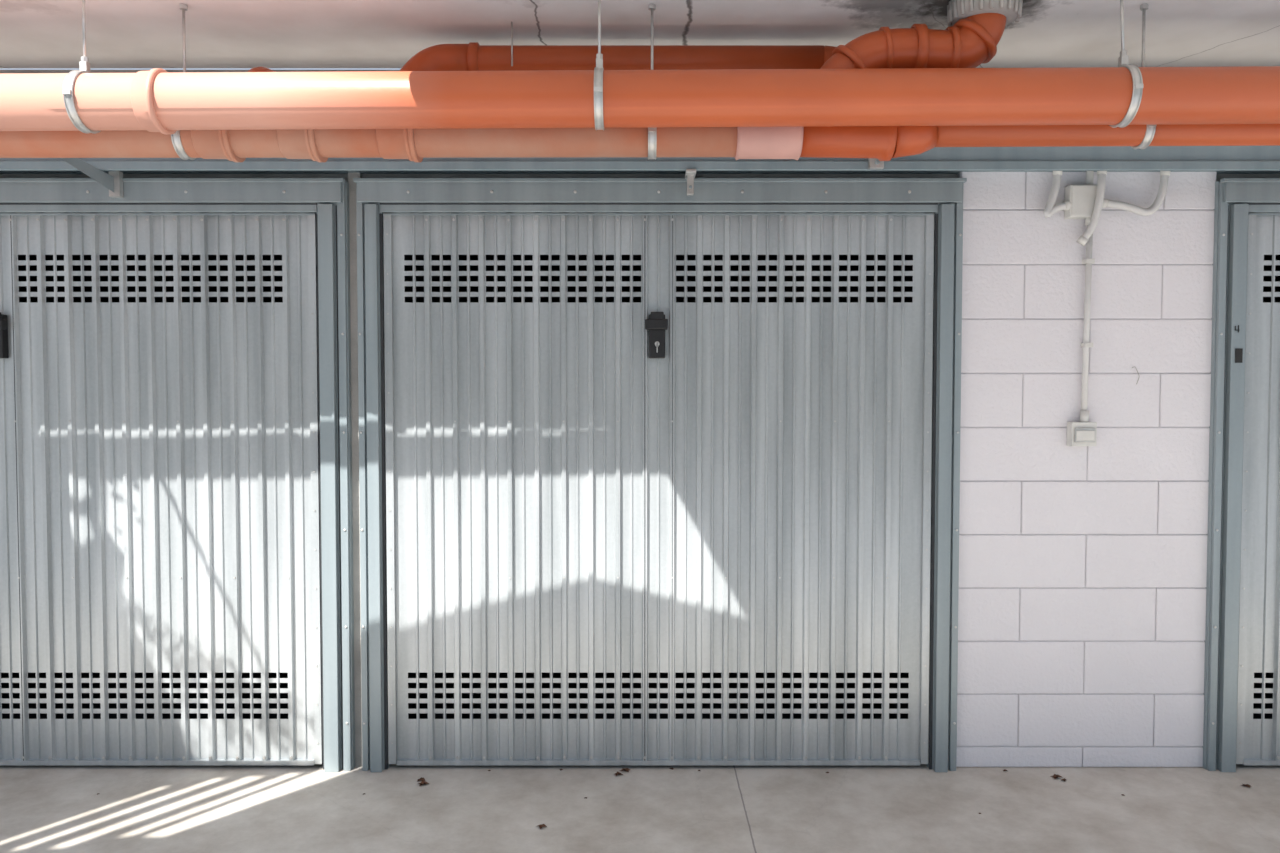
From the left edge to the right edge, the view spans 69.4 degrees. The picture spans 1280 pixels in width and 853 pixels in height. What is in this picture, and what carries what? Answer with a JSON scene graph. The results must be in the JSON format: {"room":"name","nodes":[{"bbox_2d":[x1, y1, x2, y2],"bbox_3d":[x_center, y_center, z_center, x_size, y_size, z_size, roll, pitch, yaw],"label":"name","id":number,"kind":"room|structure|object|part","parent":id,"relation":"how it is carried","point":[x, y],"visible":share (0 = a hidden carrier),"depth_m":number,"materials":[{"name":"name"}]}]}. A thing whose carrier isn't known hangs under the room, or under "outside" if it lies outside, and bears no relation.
{"room":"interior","nodes":[
{"label":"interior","id":0,"kind":"room"},
{"bbox_2d":[248,67,275,71],"bbox_3d":[-1.236,-1.070,3.014,0.100,0.229,0.160,0,2,0],"label":"drain pipe elbow","id":1,"kind":"object","parent":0,"point":[257,69],"depth_m":2.98,"materials":[{"name":"orange plastic"}]},
{"bbox_2d":[0,763,1279,852],"bbox_3d":[0.000,1.314,2.487,16.000,0.001,2.440,0,2,0],"label":"floor","id":2,"kind":"structure","parent":0,"point":[44,808],"depth_m":3.10,"materials":[{"name":"concrete"}]},
{"bbox_2d":[97,767,1251,828],"bbox_3d":[0.139,1.281,3.213,4.083,0.012,0.492,0,2,0],"label":"fallen leaves","id":3,"kind":"object","parent":2,"relation":"on","point":[1055,776],"visible":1,"depth_m":3.35,"materials":[{"name":"brown plant"}]},
{"bbox_2d":[0,0,1279,67],"bbox_3d":[0.000,-1.274,2.017,13.000,0.006,2.780,0,2,0],"label":"ceiling","id":4,"kind":"structure","parent":0,"point":[33,33],"depth_m":3.01,"materials":[{"name":"concrete"}]},
{"bbox_2d":[62,0,99,133],"bbox_3d":[-1.631,-1.081,2.712,0.026,0.430,0.180,0,2,0],"label":"hanger","id":5,"kind":"object","parent":4,"relation":"hanging from","point":[84,65],"visible":0.65,"depth_m":2.67,"materials":[{"name":"metal"}]},
{"bbox_2d":[0,66,1279,134],"bbox_3d":[0.250,-0.965,2.718,10.501,0.219,0.184,0,2,0],"label":"drain pipe","id":6,"kind":"object","parent":5,"relation":"hanging from","point":[156,99],"visible":1,"depth_m":2.65,"materials":[{"name":"orange plastic"}]},
{"bbox_2d":[171,4,195,159],"bbox_3d":[-1.406,-1.064,2.853,0.026,0.473,0.146,0,2,0],"label":"hanger","id":7,"kind":"object","parent":4,"relation":"hanging from","point":[176,140],"visible":0.32,"depth_m":2.84,"materials":[{"name":"metal"}]},
{"bbox_2d":[0,124,1279,161],"bbox_3d":[0.250,-0.904,2.860,10.500,0.168,0.156,0,2,0],"label":"drain pipe","id":8,"kind":"object","parent":7,"relation":"hanging from","point":[883,143],"visible":0.6,"depth_m":2.81,"materials":[{"name":"orange plastic"}]},
{"bbox_2d":[400,42,835,70],"bbox_3d":[-0.011,-1.098,2.979,1.604,0.316,0.252,0,2,0],"label":"drain pipe","id":9,"kind":"object","parent":8,"relation":"attached to","point":[472,56],"visible":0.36,"depth_m":2.99,"materials":[{"name":"orange plastic"}]},
{"bbox_2d":[511,22,512,65],"bbox_3d":[-0.413,-1.235,2.983,0.006,0.140,0.006,1,2,22],"label":"wire","id":10,"kind":"object","parent":4,"relation":"hanging from","point":[511,22],"visible":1,"depth_m":2.98,"materials":[{"name":"metal"}]},
{"bbox_2d":[594,0,604,130],"bbox_3d":[-0.119,-1.085,2.712,0.026,0.421,0.180,0,2,0],"label":"hanger","id":11,"kind":"object","parent":4,"relation":"hanging from","point":[598,70],"visible":0.88,"depth_m":2.66,"materials":[{"name":"metal"}]},
{"bbox_2d":[648,4,656,159],"bbox_3d":[0.037,-1.064,2.853,0.026,0.473,0.146,0,2,0],"label":"hanger","id":12,"kind":"object","parent":4,"relation":"hanging from","point":[652,131],"visible":0.56,"depth_m":2.84,"materials":[{"name":"metal"}]},
{"bbox_2d":[820,0,1022,126],"bbox_3d":[0.829,-1.104,2.823,0.659,0.396,0.216,0,2,0],"label":"pipe","id":13,"kind":"object","parent":4,"relation":"hanging from","point":[972,36],"visible":0.7,"depth_m":2.76,"materials":[{"name":"orange plastic"}]},
{"bbox_2d":[1109,0,1142,127],"bbox_3d":[1.415,-1.089,2.712,0.035,0.413,0.180,0,2,0],"label":"hanger","id":14,"kind":"object","parent":4,"relation":"hanging from","point":[1135,72],"visible":0.65,"depth_m":2.67,"materials":[{"name":"metal"}]},
{"bbox_2d":[1131,4,1156,148],"bbox_3d":[1.553,-1.080,2.852,0.026,0.440,0.120,0,2,0],"label":"hanger","id":15,"kind":"object","parent":4,"relation":"hanging from","point":[1150,129],"visible":0.35,"depth_m":2.84,"materials":[{"name":"metal"}]},
{"bbox_2d":[0,70,1279,766],"bbox_3d":[0.250,-0.023,3.546,11.500,2.598,0.250,0,2,0],"label":"wall","id":16,"kind":"structure","parent":0,"point":[348,177],"depth_m":3.42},
{"bbox_2d":[1,255,1279,718],"bbox_3d":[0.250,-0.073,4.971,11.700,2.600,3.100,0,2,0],"label":"ventilation slots","id":17,"kind":"structure","parent":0,"point":[20,257],"depth_m":4.70,"materials":[{"name":"black metal"}]},
{"bbox_2d":[0,178,354,771],"bbox_3d":[-2.345,0.190,3.417,2.547,2.181,0.084,0,2,0],"label":"garage door","id":18,"kind":"structure","parent":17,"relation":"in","point":[328,198],"depth_m":3.37,"materials":[{"name":"metal"}]},
{"bbox_3d":[-2.361,-0.334,3.383,0.082,0.168,0.050,0,2,0],"label":"lock handle","id":19,"kind":"part","parent":18,"relation":"part of","materials":[{"name":"rubber"}]},
{"bbox_2d":[61,158,122,197],"bbox_3d":[-1.911,-0.877,3.211,0.048,0.109,0.270,0,2,9],"label":"door stop arm","id":20,"kind":"object","parent":18,"relation":"attached to","point":[113,181],"visible":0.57,"depth_m":3.27,"materials":[{"name":"metal"}]},
{"bbox_2d":[0,213,322,764],"bbox_3d":[-2.353,0.243,3.421,2.330,2.045,0.020,0,2,0],"label":"door leaf","id":21,"kind":"structure","parent":18,"relation":"attached to","point":[160,494],"depth_m":3.43,"materials":[{"name":"metal"}]},
{"bbox_2d":[0,146,1279,173],"bbox_3d":[0.250,-0.996,3.329,11.300,0.178,0.184,0,2,0],"label":"lintel beam","id":22,"kind":"structure","parent":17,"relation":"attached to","point":[1219,159],"depth_m":3.26,"materials":[{"name":"grey metal"}]},
{"bbox_2d":[868,158,883,169],"bbox_3d":[0.828,-0.923,3.236,0.050,0.040,0.033,0,2,0],"label":"plate","id":23,"kind":"object","parent":22,"relation":"attached to","point":[873,163],"visible":0.86,"depth_m":3.23,"materials":[{"name":"metal"}]},
{"bbox_2d":[956,172,1216,766],"bbox_3d":[1.647,0.111,3.550,0.942,2.330,0.251,0,2,0],"label":"wall","id":24,"kind":"structure","parent":0,"point":[1083,569],"depth_m":3.43,"materials":[{"name":"white brick"}]},
{"bbox_2d":[353,178,966,771],"bbox_3d":[0.072,0.190,3.417,2.217,2.181,0.084,0,2,0],"label":"garage door","id":25,"kind":"structure","parent":24,"relation":"in","point":[943,197],"depth_m":3.37,"materials":[{"name":"metal"}]},
{"bbox_3d":[0.060,-0.334,3.383,0.082,0.168,0.050,0,2,0],"label":"lock handle","id":26,"kind":"part","parent":25,"relation":"part of","materials":[{"name":"rubber"}]},
{"bbox_2d":[383,213,933,764],"bbox_3d":[0.069,0.243,3.421,2.014,2.045,0.020,0,2,0],"label":"door leaf","id":27,"kind":"structure","parent":25,"relation":"attached to","point":[751,497],"depth_m":3.42,"materials":[{"name":"metal"}]},
{"bbox_2d":[685,169,695,195],"bbox_3d":[0.180,-0.865,3.292,0.036,0.080,0.100,0,2,0],"label":"bracket","id":28,"kind":"object","parent":25,"relation":"attached to","point":[690,174],"visible":1,"depth_m":3.28,"materials":[{"name":"metal"}]},
{"bbox_2d":[1044,171,1170,445],"bbox_3d":[1.696,-0.438,3.364,0.457,1.022,0.086,0,2,0],"label":"light switch conduit","id":29,"kind":"object","parent":24,"relation":"attached to","point":[1086,202],"visible":0.94,"depth_m":3.35,"materials":[{"name":"white plastic"}]},
{"bbox_2d":[1067,422,1096,445],"bbox_3d":[1.626,0.028,3.396,0.092,0.088,0.052,0,2,0],"label":"light switch","id":30,"kind":"object","parent":29,"relation":"attached to","point":[1078,433],"depth_m":3.38,"materials":[{"name":"white plastic"}]},
{"bbox_2d":[1202,178,1279,771],"bbox_3d":[3.227,0.190,3.417,2.234,2.181,0.084,0,2,0],"label":"garage door","id":31,"kind":"structure","parent":24,"relation":"in","point":[1235,198],"depth_m":3.39,"materials":[{"name":"metal"}]},
{"bbox_2d":[1236,213,1279,764],"bbox_3d":[3.232,0.243,3.421,2.014,2.045,0.020,0,2,0],"label":"door","id":32,"kind":"structure","parent":31,"relation":"attached to","point":[1257,740],"depth_m":3.43,"materials":[{"name":"grey metal"}]},
{"bbox_2d":[1235,325,1242,362],"bbox_3d":[2.180,-0.300,3.365,0.029,0.136,0.002,0,2,0],"label":"door lock","id":33,"kind":"object","parent":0,"point":[1238,351],"depth_m":3.37,"materials":[{"name":"black metal"}]}
]}

